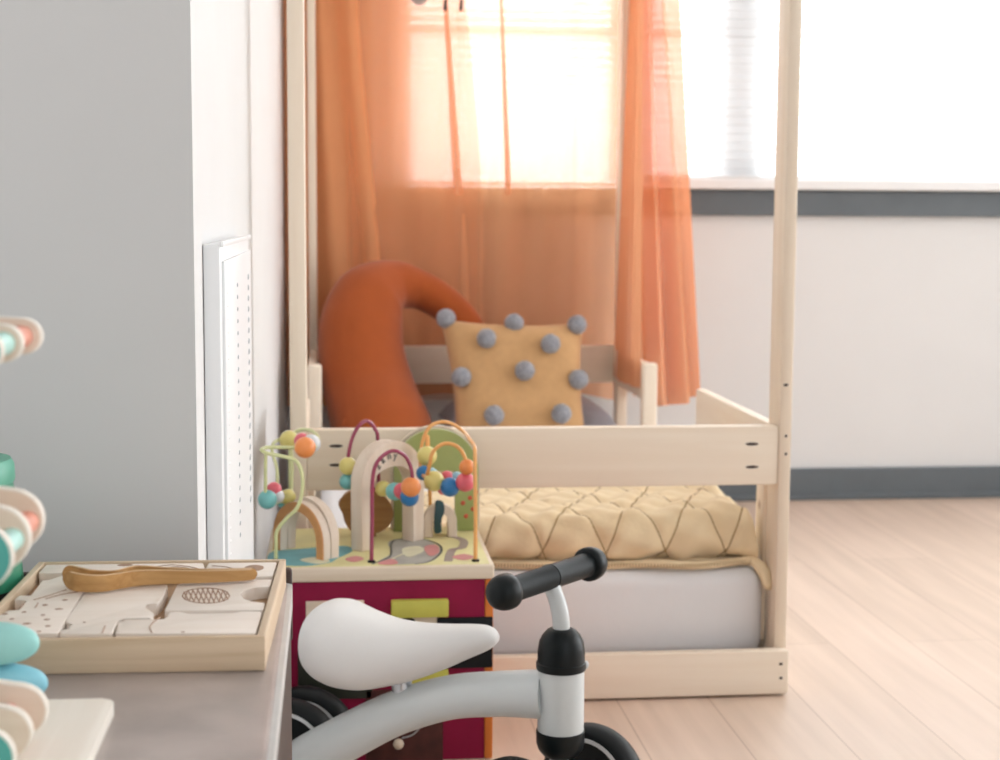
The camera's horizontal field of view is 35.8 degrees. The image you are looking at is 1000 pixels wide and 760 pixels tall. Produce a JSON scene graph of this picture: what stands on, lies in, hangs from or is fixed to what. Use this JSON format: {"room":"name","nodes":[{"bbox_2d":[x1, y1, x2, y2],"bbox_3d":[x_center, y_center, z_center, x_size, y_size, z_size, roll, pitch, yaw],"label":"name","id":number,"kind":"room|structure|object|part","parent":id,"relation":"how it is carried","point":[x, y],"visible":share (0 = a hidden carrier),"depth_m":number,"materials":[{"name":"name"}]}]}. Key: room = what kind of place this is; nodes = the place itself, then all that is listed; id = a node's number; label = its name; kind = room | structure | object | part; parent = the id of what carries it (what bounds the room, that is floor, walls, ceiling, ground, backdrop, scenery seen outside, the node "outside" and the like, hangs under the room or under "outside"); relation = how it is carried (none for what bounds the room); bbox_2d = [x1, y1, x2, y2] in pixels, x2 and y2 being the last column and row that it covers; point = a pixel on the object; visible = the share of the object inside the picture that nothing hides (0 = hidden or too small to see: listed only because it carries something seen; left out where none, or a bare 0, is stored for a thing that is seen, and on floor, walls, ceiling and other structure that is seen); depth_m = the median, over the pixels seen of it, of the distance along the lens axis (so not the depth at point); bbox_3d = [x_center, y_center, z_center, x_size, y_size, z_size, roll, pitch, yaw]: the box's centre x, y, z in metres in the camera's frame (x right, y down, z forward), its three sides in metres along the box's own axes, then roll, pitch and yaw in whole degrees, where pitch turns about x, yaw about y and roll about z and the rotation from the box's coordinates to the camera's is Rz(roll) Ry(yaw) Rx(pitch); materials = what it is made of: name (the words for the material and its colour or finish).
{"room":"children's room","nodes":[
{"label":"children's room","id":0,"kind":"room"},
{"bbox_2d":[0,0,234,571],"bbox_3d":[-1.720,-0.656,1.388,2.882,2.610,0.560,0,6,-6],"label":"wall","id":1,"kind":"structure","parent":0,"point":[117,119],"depth_m":1.32,"materials":[{"name":"white paint"}]},
{"bbox_2d":[232,0,286,558],"bbox_3d":[-0.570,-0.802,2.827,0.278,2.610,2.072,0,6,-6],"label":"wall","id":2,"kind":"structure","parent":0,"point":[257,25],"depth_m":2.72,"materials":[{"name":"white paint"}]},
{"bbox_2d":[203,235,253,559],"bbox_3d":[-0.287,0.125,1.673,0.019,0.554,0.482,0,6,-6],"label":"radiator","id":3,"kind":"object","parent":2,"relation":"in","point":[227,262],"visible":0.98,"depth_m":1.48,"materials":[{"name":"white metal"}]},
{"bbox_3d":[-0.281,0.123,1.681,0.003,0.516,0.453,0,6,-6],"label":"panel","id":4,"kind":"part","parent":3,"relation":"part of","materials":[{"name":"white metal"}]},
{"bbox_2d":[282,0,999,488],"bbox_3d":[1.609,-0.933,4.177,4.900,2.610,0.160,0,6,-6],"label":"wall","id":5,"kind":"structure","parent":0,"point":[896,345],"depth_m":4.11,"materials":[{"name":"white paint"}]},
{"bbox_2d":[682,1,999,180],"bbox_3d":[1.263,-1.169,4.107,3.200,1.330,0.045,0,6,-6],"label":"window","id":6,"kind":"structure","parent":5,"relation":"in","point":[713,1],"depth_m":4.06,"materials":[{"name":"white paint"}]},
{"bbox_2d":[680,0,999,180],"bbox_3d":[1.596,-1.177,4.090,2.502,1.299,0.034,0,6,-6],"label":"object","id":7,"kind":"structure","parent":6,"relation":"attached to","point":[947,166],"depth_m":4.06,"materials":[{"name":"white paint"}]},
{"bbox_3d":[0.593,-1.165,3.983,0.002,1.280,0.001,0,6,-6],"label":"ladder cord","id":8,"kind":"part","parent":7,"relation":"part of","materials":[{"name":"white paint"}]},
{"bbox_3d":[0.672,-1.165,3.991,0.002,1.280,0.001,0,6,-6],"label":"ladder cord","id":9,"kind":"part","parent":7,"relation":"part of","materials":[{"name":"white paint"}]},
{"bbox_3d":[1.592,-0.535,4.158,2.502,0.007,0.018,0,6,-6],"label":"rail","id":10,"kind":"part","parent":7,"relation":"part of","materials":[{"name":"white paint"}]},
{"bbox_3d":[1.120,-1.167,4.040,0.002,1.280,0.001,0,6,-6],"label":"ladder cord","id":11,"kind":"part","parent":7,"relation":"part of","materials":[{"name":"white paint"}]},
{"bbox_2d":[689,179,999,191],"bbox_3d":[2.184,-0.518,4.205,3.755,0.026,0.095,0,6,-6],"label":"trim","id":12,"kind":"structure","parent":5,"relation":"attached to","point":[729,184],"depth_m":4.02,"materials":[{"name":"white paint"}]},
{"bbox_2d":[690,190,999,216],"bbox_3d":[1.775,-0.467,4.153,4.580,0.066,0.022,0,6,-6],"label":"window sill","id":13,"kind":"structure","parent":5,"relation":"attached to","point":[703,202],"depth_m":4.05,"materials":[{"name":"grey paint"}]},
{"bbox_2d":[717,466,999,500],"bbox_3d":[1.761,0.272,4.229,4.600,0.084,0.024,0,6,-6],"label":"baseboard","id":14,"kind":"structure","parent":5,"relation":"attached to","point":[859,483],"depth_m":4.15,"materials":[{"name":"grey paint"}]},
{"bbox_2d":[492,498,999,759],"bbox_3d":[0.609,0.640,1.387,7.500,0.060,5.477,0,6,-6],"label":"floor","id":15,"kind":"structure","parent":0,"point":[893,612],"depth_m":2.62,"materials":[{"name":"brown wood"}]},
{"bbox_2d":[23,567,292,759],"bbox_3d":[-0.576,0.436,0.767,0.920,0.464,0.954,0,6,-6],"label":"table","id":16,"kind":"object","parent":15,"relation":"on","point":[207,715],"visible":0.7,"depth_m":0.94,"materials":[{"name":"grey wood"}]},
{"bbox_2d":[0,453,23,600],"bbox_3d":[-0.410,0.115,1.170,0.096,0.112,0.096,0,6,-6],"label":"tumbler","id":17,"kind":"object","parent":16,"relation":"on","point":[7,467],"visible":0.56,"depth_m":1.16,"materials":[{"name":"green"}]},
{"bbox_3d":[-0.410,0.068,1.165,0.087,0.018,0.087,0,6,-6],"label":"lid","id":18,"kind":"part","parent":17,"relation":"part of","materials":[{"name":"green plastic"}]},
{"bbox_2d":[0,663,47,691],"bbox_3d":[-0.326,0.184,0.933,0.106,0.024,0.033,0,6,-6],"label":"toy","id":19,"kind":"object","parent":16,"relation":"on","point":[14,671],"visible":0.51,"depth_m":0.93,"materials":[{"name":"blue wood"}]},
{"bbox_2d":[0,622,39,664],"bbox_3d":[-0.328,0.159,0.929,0.102,0.026,0.032,0,6,-6],"label":"stone","id":20,"kind":"object","parent":19,"relation":"on","point":[18,642],"visible":1,"depth_m":0.93,"materials":[{"name":"teal paint"}]},
{"bbox_2d":[0,316,113,759],"bbox_3d":[-0.331,0.080,0.791,0.230,0.262,0.218,0,6,-6],"label":"toy","id":21,"kind":"object","parent":16,"relation":"on","point":[33,726],"visible":1,"depth_m":0.83,"materials":[{"name":"beige wood"}]},
{"bbox_3d":[-0.317,-0.017,0.731,0.162,0.027,0.006,0,6,-6],"label":"plate","id":22,"kind":"part","parent":21,"relation":"part of","materials":[{"name":"beige wood"}]},
{"bbox_3d":[-0.319,0.077,0.748,0.160,0.053,0.001,0,6,-6],"label":"plate","id":23,"kind":"part","parent":21,"relation":"part of","materials":[{"name":"teal paint"}]},
{"bbox_3d":[-0.322,0.177,0.766,0.156,0.052,0.001,0,6,-6],"label":"plate","id":24,"kind":"part","parent":21,"relation":"part of","materials":[{"name":"teal paint"}]},
{"bbox_3d":[-0.319,0.077,0.751,0.162,0.054,0.006,0,6,-6],"label":"plate","id":25,"kind":"part","parent":21,"relation":"part of","materials":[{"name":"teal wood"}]},
{"bbox_3d":[-0.322,0.177,0.769,0.158,0.053,0.006,0,6,-6],"label":"plate","id":26,"kind":"part","parent":21,"relation":"part of","materials":[{"name":"teal wood"}]},
{"bbox_3d":[-0.322,-0.022,0.774,0.160,0.026,0.001,0,6,-6],"label":"plate","id":27,"kind":"part","parent":21,"relation":"part of","materials":[{"name":"beige wood"}]},
{"bbox_3d":[-0.322,-0.022,0.777,0.162,0.027,0.006,0,6,-6],"label":"plate","id":28,"kind":"part","parent":21,"relation":"part of","materials":[{"name":"beige wood"}]},
{"bbox_3d":[-0.323,0.072,0.789,0.160,0.053,0.001,0,6,-6],"label":"plate","id":29,"kind":"part","parent":21,"relation":"part of","materials":[{"name":"beige wood"}]},
{"bbox_3d":[-0.325,0.173,0.802,0.158,0.052,0.001,0,6,-6],"label":"plate","id":30,"kind":"part","parent":21,"relation":"part of","materials":[{"name":"beige wood"}]},
{"bbox_3d":[-0.323,0.072,0.792,0.163,0.054,0.006,0,6,-6],"label":"plate","id":31,"kind":"part","parent":21,"relation":"part of","materials":[{"name":"beige wood"}]},
{"bbox_3d":[-0.325,0.173,0.805,0.160,0.053,0.006,0,6,-6],"label":"plate","id":32,"kind":"part","parent":21,"relation":"part of","materials":[{"name":"beige wood"}]},
{"bbox_3d":[-0.326,-0.027,0.819,0.161,0.026,0.001,0,6,-6],"label":"plate","id":33,"kind":"part","parent":21,"relation":"part of","materials":[{"name":"beige wood"}]},
{"bbox_3d":[-0.328,0.066,0.829,0.160,0.053,0.001,0,6,-6],"label":"plate","id":34,"kind":"part","parent":21,"relation":"part of","materials":[{"name":"beige wood"}]},
{"bbox_3d":[-0.326,-0.027,0.822,0.163,0.027,0.006,0,6,-6],"label":"plate","id":35,"kind":"part","parent":21,"relation":"part of","materials":[{"name":"beige wood"}]},
{"bbox_3d":[-0.328,0.169,0.840,0.159,0.052,0.001,0,6,-6],"label":"plate","id":36,"kind":"part","parent":21,"relation":"part of","materials":[{"name":"wood"}]},
{"bbox_3d":[-0.328,0.066,0.832,0.163,0.054,0.006,0,6,-6],"label":"plate","id":37,"kind":"part","parent":21,"relation":"part of","materials":[{"name":"beige wood"}]},
{"bbox_3d":[-0.329,0.169,0.843,0.161,0.054,0.006,0,6,-6],"label":"plate","id":38,"kind":"part","parent":21,"relation":"part of","materials":[{"name":"beige wood"}]},
{"bbox_3d":[-0.332,0.206,0.805,0.230,0.008,0.218,0,6,-6],"label":"board","id":39,"kind":"part","parent":21,"relation":"part of","materials":[{"name":"beige wood"}]},
{"bbox_2d":[0,559,285,673],"bbox_3d":[-0.258,0.166,1.113,0.199,0.023,0.234,0,6,-6],"label":"tray","id":40,"kind":"object","parent":16,"relation":"on","point":[141,654],"visible":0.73,"depth_m":1.00,"materials":[{"name":"brown wood"}]},
{"bbox_2d":[0,576,86,637],"bbox_3d":[-0.319,0.161,1.097,0.052,0.010,0.166,0,6,-2],"label":"block","id":41,"kind":"object","parent":40,"relation":"in","point":[47,610],"visible":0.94,"depth_m":1.08,"materials":[{"name":"white wood"}]},
{"bbox_2d":[60,585,167,637],"bbox_3d":[-0.268,0.163,1.080,0.058,0.010,0.132,0,6,-6],"label":"block","id":42,"kind":"object","parent":40,"relation":"in","point":[97,614],"visible":0.74,"depth_m":1.08,"materials":[{"name":"white wood"}]},
{"bbox_2d":[39,563,203,583],"bbox_3d":[-0.291,0.150,1.202,0.125,0.010,0.031,0,6,-4],"label":"block","id":43,"kind":"object","parent":40,"relation":"in","point":[49,572],"visible":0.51,"depth_m":1.21,"materials":[{"name":"white wood"}]},
{"bbox_2d":[62,565,256,591],"bbox_3d":[-0.251,0.144,1.144,0.142,0.014,0.035,-1,6,-12],"label":"tongs","id":44,"kind":"object","parent":40,"relation":"on","point":[75,578],"visible":1,"depth_m":1.14,"materials":[{"name":"brown wood"}]},
{"bbox_3d":[-0.252,0.143,1.151,0.142,0.014,0.020,-1,6,-12],"label":"arm","id":45,"kind":"part","parent":44,"relation":"part of","materials":[{"name":"brown wood"}]},
{"bbox_2d":[115,611,261,636],"bbox_3d":[-0.209,0.168,1.042,0.094,0.010,0.060,0,6,-6],"label":"block","id":46,"kind":"object","parent":40,"relation":"in","point":[175,623],"visible":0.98,"depth_m":1.03,"materials":[{"name":"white wood"}]},
{"bbox_2d":[165,579,271,617],"bbox_3d":[-0.202,0.159,1.120,0.070,0.010,0.091,0,6,-6],"label":"block","id":47,"kind":"object","parent":40,"relation":"in","point":[220,597],"visible":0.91,"depth_m":1.11,"materials":[{"name":"white wood"}]},
{"bbox_2d":[206,562,276,582],"bbox_3d":[-0.201,0.151,1.199,0.054,0.010,0.051,0,6,-6],"label":"block","id":48,"kind":"object","parent":40,"relation":"in","point":[265,570],"visible":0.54,"depth_m":1.21,"materials":[{"name":"white wood"}]},
{"bbox_3d":[-0.129,0.448,0.815,0.016,0.436,0.924,0,6,-6],"label":"panel","id":49,"kind":"part","parent":16,"relation":"part of","materials":[{"name":"brown laminate"}]},
{"bbox_2d":[258,419,493,759],"bbox_3d":[-0.178,0.290,2.201,0.320,0.468,0.280,0,6,-6],"label":"cube","id":50,"kind":"object","parent":15,"relation":"on","point":[412,569],"visible":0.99,"depth_m":2.11,"materials":[{"name":"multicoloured wood"}]},
{"bbox_2d":[267,546,351,565],"bbox_3d":[-0.261,0.242,2.130,0.116,0.001,0.122,0,6,-6],"label":"print","id":51,"kind":"object","parent":50,"relation":"on","point":[294,555],"depth_m":2.11},
{"bbox_2d":[300,557,329,563],"bbox_3d":[-0.249,0.244,2.100,0.043,0.001,0.032,6,8,43],"label":"print","id":52,"kind":"object","parent":50,"relation":"on","point":[303,560],"depth_m":2.10},
{"bbox_3d":[-0.220,0.308,2.071,0.077,0.026,0.005,0,6,-6],"label":"hinge plate","id":53,"kind":"part","parent":50,"relation":"part of","materials":[{"name":"brown wood"}]},
{"bbox_3d":[-0.222,0.396,2.082,0.099,0.066,0.003,0,6,-6],"label":"dark panel","id":54,"kind":"part","parent":50,"relation":"part of","materials":[{"name":"green paint"}]},
{"bbox_2d":[345,556,363,561],"bbox_3d":[-0.198,0.244,2.111,0.027,0.001,0.030,5,8,38],"label":"print","id":55,"kind":"object","parent":50,"relation":"on","point":[347,558],"depth_m":2.11},
{"bbox_2d":[378,559,397,564],"bbox_3d":[-0.151,0.246,2.094,0.027,0.001,0.035,0,6,-6],"label":"print","id":56,"kind":"object","parent":50,"relation":"on","point":[380,561],"depth_m":2.09},
{"bbox_3d":[-0.167,0.393,2.094,0.292,0.250,0.012,0,6,-6],"label":"panel","id":57,"kind":"part","parent":50,"relation":"part of","materials":[{"name":"paint"}]},
{"bbox_2d":[372,538,442,563],"bbox_3d":[-0.131,0.238,2.163,0.103,0.001,0.171,0,6,-6],"label":"print","id":58,"kind":"object","parent":50,"relation":"on","point":[441,549],"depth_m":2.15},
{"bbox_2d":[391,548,423,558],"bbox_3d":[-0.127,0.240,2.146,0.051,0.001,0.069,0,6,-6],"label":"print","id":59,"kind":"object","parent":50,"relation":"on","point":[419,548],"depth_m":2.14},
{"bbox_3d":[-0.120,0.471,2.097,0.026,0.028,0.002,0,6,-6],"label":"bead cord","id":60,"kind":"part","parent":50,"relation":"part of","materials":[{"name":"metal"}]},
{"bbox_2d":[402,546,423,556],"bbox_3d":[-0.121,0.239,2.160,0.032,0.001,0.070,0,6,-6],"label":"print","id":61,"kind":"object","parent":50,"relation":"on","point":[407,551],"depth_m":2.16},
{"bbox_3d":[-0.117,0.352,2.088,0.063,0.072,0.004,0,6,-6],"label":"picture panel","id":62,"kind":"part","parent":50,"relation":"part of","materials":[{"name":"brown wood"}]},
{"bbox_2d":[424,545,438,555],"bbox_3d":[-0.095,0.238,2.168,0.021,0.001,0.074,0,6,-6],"label":"print","id":63,"kind":"object","parent":50,"relation":"on","point":[429,550],"depth_m":2.17},
{"bbox_2d":[444,536,467,560],"bbox_3d":[-0.064,0.236,2.187,0.044,0.001,0.174,0,6,-6],"label":"print","id":64,"kind":"object","parent":50,"relation":"on","point":[463,542],"depth_m":2.18},
{"bbox_2d":[452,554,473,559],"bbox_3d":[-0.050,0.243,2.127,0.030,0.001,0.030,6,8,42],"label":"print","id":65,"kind":"object","parent":50,"relation":"on","point":[454,556],"depth_m":2.13},
{"bbox_3d":[-0.048,0.355,2.094,0.075,0.070,0.006,0,6,-6],"label":"black panel","id":66,"kind":"part","parent":50,"relation":"part of","materials":[{"name":"paint"}]},
{"bbox_2d":[291,547,639,759],"bbox_3d":[-0.089,0.375,1.893,0.528,0.352,0.218,4,7,27],"label":"bike","id":67,"kind":"object","parent":15,"relation":"on","point":[344,643],"visible":0.88,"depth_m":1.83,"materials":[{"name":"grey paint"}]},
{"bbox_3d":[-0.118,0.371,1.872,0.032,0.068,0.025,2,6,17],"label":"seat post","id":68,"kind":"part","parent":67,"relation":"part of","materials":[{"name":"metal"}]},
{"bbox_3d":[0.065,0.263,1.804,0.035,0.072,0.021,3,7,27],"label":"stem","id":69,"kind":"part","parent":67,"relation":"part of","materials":[{"name":"grey paint"}]},
{"bbox_2d":[286,0,801,698],"bbox_3d":[0.012,-0.476,3.080,0.915,1.786,1.575,0,6,-6],"label":"bed","id":70,"kind":"object","parent":15,"relation":"on","point":[729,443],"visible":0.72,"depth_m":2.40,"materials":[{"name":"brown wood"}]},
{"bbox_3d":[-0.305,-0.173,2.337,0.025,1.335,0.060,0,6,-6],"label":"post","id":71,"kind":"part","parent":70,"relation":"part of","materials":[{"name":"brown wood"}]},
{"bbox_3d":[-0.332,0.098,2.602,0.018,0.085,0.406,0,6,-6],"label":"guard rail","id":72,"kind":"part","parent":70,"relation":"part of","materials":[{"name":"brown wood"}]},
{"bbox_3d":[-0.297,0.285,2.445,0.014,0.279,0.044,0,6,-6],"label":"rail post","id":73,"kind":"part","parent":70,"relation":"part of","materials":[{"name":"brown wood"}]},
{"bbox_3d":[-0.459,-0.329,3.794,0.020,1.335,0.050,0,6,-6],"label":"post","id":74,"kind":"part","parent":70,"relation":"part of","materials":[{"name":"brown wood"}]},
{"bbox_3d":[-0.435,-0.009,3.598,0.018,0.085,0.408,0,6,-6],"label":"guard rail","id":75,"kind":"part","parent":70,"relation":"part of","materials":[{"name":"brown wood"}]},
{"bbox_3d":[-0.406,0.144,3.397,0.032,0.358,0.030,0,6,-6],"label":"rail post","id":76,"kind":"part","parent":70,"relation":"part of","materials":[{"name":"brown wood"}]},
{"bbox_2d":[411,0,462,10],"bbox_3d":[-0.152,-1.062,3.714,0.153,0.347,0.068,0,6,-6],"label":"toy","id":77,"kind":"object","parent":70,"relation":"hanging from","point":[417,2],"visible":1,"depth_m":3.73,"materials":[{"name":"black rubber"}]},
{"bbox_3d":[-0.080,-0.039,3.873,0.746,0.093,0.024,0,6,-6],"label":"head rail","id":78,"kind":"part","parent":70,"relation":"part of","materials":[{"name":"brown wood"}]},
{"bbox_2d":[283,0,699,405],"bbox_3d":[-0.021,-0.464,3.673,0.982,1.105,0.485,0,6,-6],"label":"curtain","id":79,"kind":"object","parent":70,"relation":"hanging from","point":[474,148],"visible":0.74,"depth_m":3.87,"materials":[{"name":"orange fabric"}]},
{"bbox_3d":[-0.407,-0.482,3.842,0.246,1.100,0.033,0,6,-6],"label":"panel","id":80,"kind":"part","parent":79,"relation":"part of","materials":[{"name":"orange fabric"}]},
{"bbox_3d":[0.319,-0.500,3.642,0.053,1.023,0.360,0,6,-6],"label":"panel","id":81,"kind":"part","parent":79,"relation":"part of","materials":[{"name":"orange fabric"}]},
{"bbox_3d":[0.377,-0.483,3.737,0.115,1.075,0.327,-2,7,-21],"label":"panel","id":82,"kind":"part","parent":79,"relation":"part of","materials":[{"name":"orange fabric"}]},
{"bbox_2d":[321,489,761,654],"bbox_3d":[-0.006,0.301,3.140,0.710,0.145,1.423,0,6,-6],"label":"mattress","id":83,"kind":"object","parent":70,"relation":"on","point":[634,609],"visible":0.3,"depth_m":2.46,"materials":[{"name":"white fabric"}]},
{"bbox_2d":[317,260,483,427],"bbox_3d":[-0.256,-0.050,3.569,0.358,0.443,0.493,2,6,19],"label":"pillow","id":84,"kind":"object","parent":83,"relation":"on","point":[366,372],"visible":0.65,"depth_m":3.51,"materials":[{"name":"orange fabric"}]},
{"bbox_2d":[436,309,588,426],"bbox_3d":[0.034,0.000,3.478,0.347,0.313,0.224,0,6,-6],"label":"cushion","id":85,"kind":"object","parent":83,"relation":"on","point":[514,373],"visible":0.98,"depth_m":3.45,"materials":[{"name":"yellow fabric"}]},
{"bbox_2d":[437,395,616,426],"bbox_3d":[0.062,0.098,3.694,0.410,0.132,0.280,0,6,-6],"label":"bed pillow","id":86,"kind":"object","parent":83,"relation":"on","point":[593,414],"visible":0.12,"depth_m":3.59,"materials":[{"name":"white fabric"}]},
{"bbox_2d":[386,485,771,589],"bbox_3d":[0.071,0.245,2.645,0.666,0.134,0.495,-1,6,-9],"label":"quilt","id":87,"kind":"object","parent":83,"relation":"on","point":[698,527],"visible":0.54,"depth_m":2.47,"materials":[{"name":"yellow fabric"}]},
{"bbox_3d":[0.070,0.118,2.392,0.730,0.093,0.024,0,6,-6],"label":"foot rail","id":88,"kind":"part","parent":70,"relation":"part of","materials":[{"name":"brown wood"}]},
{"bbox_3d":[0.306,-0.333,3.876,0.026,1.335,0.050,0,6,-6],"label":"post","id":89,"kind":"part","parent":70,"relation":"part of","materials":[{"name":"brown wood"}]},
{"bbox_3d":[0.316,-0.013,3.678,0.019,0.085,0.408,0,6,-6],"label":"guard rail","id":90,"kind":"part","parent":70,"relation":"part of","materials":[{"name":"brown wood"}]},
{"bbox_3d":[0.069,0.460,2.402,0.769,0.070,0.021,0,6,-6],"label":"board","id":91,"kind":"part","parent":70,"relation":"part of","materials":[{"name":"brown wood"}]},
{"bbox_3d":[0.332,0.140,3.477,0.034,0.358,0.030,0,6,-6],"label":"rail post","id":92,"kind":"part","parent":70,"relation":"part of","materials":[{"name":"brown wood"}]},
{"bbox_3d":[0.417,0.087,2.744,0.019,0.085,0.531,0,6,-6],"label":"guard rail","id":93,"kind":"part","parent":70,"relation":"part of","materials":[{"name":"brown wood"}]},
{"bbox_3d":[0.426,0.282,2.523,0.012,0.279,0.044,0,6,-6],"label":"rail post","id":94,"kind":"part","parent":70,"relation":"part of","materials":[{"name":"brown wood"}]},
{"bbox_3d":[0.443,-0.177,2.418,0.020,1.335,0.062,0,6,-6],"label":"post","id":95,"kind":"part","parent":70,"relation":"part of","materials":[{"name":"brown wood"}]}
]}

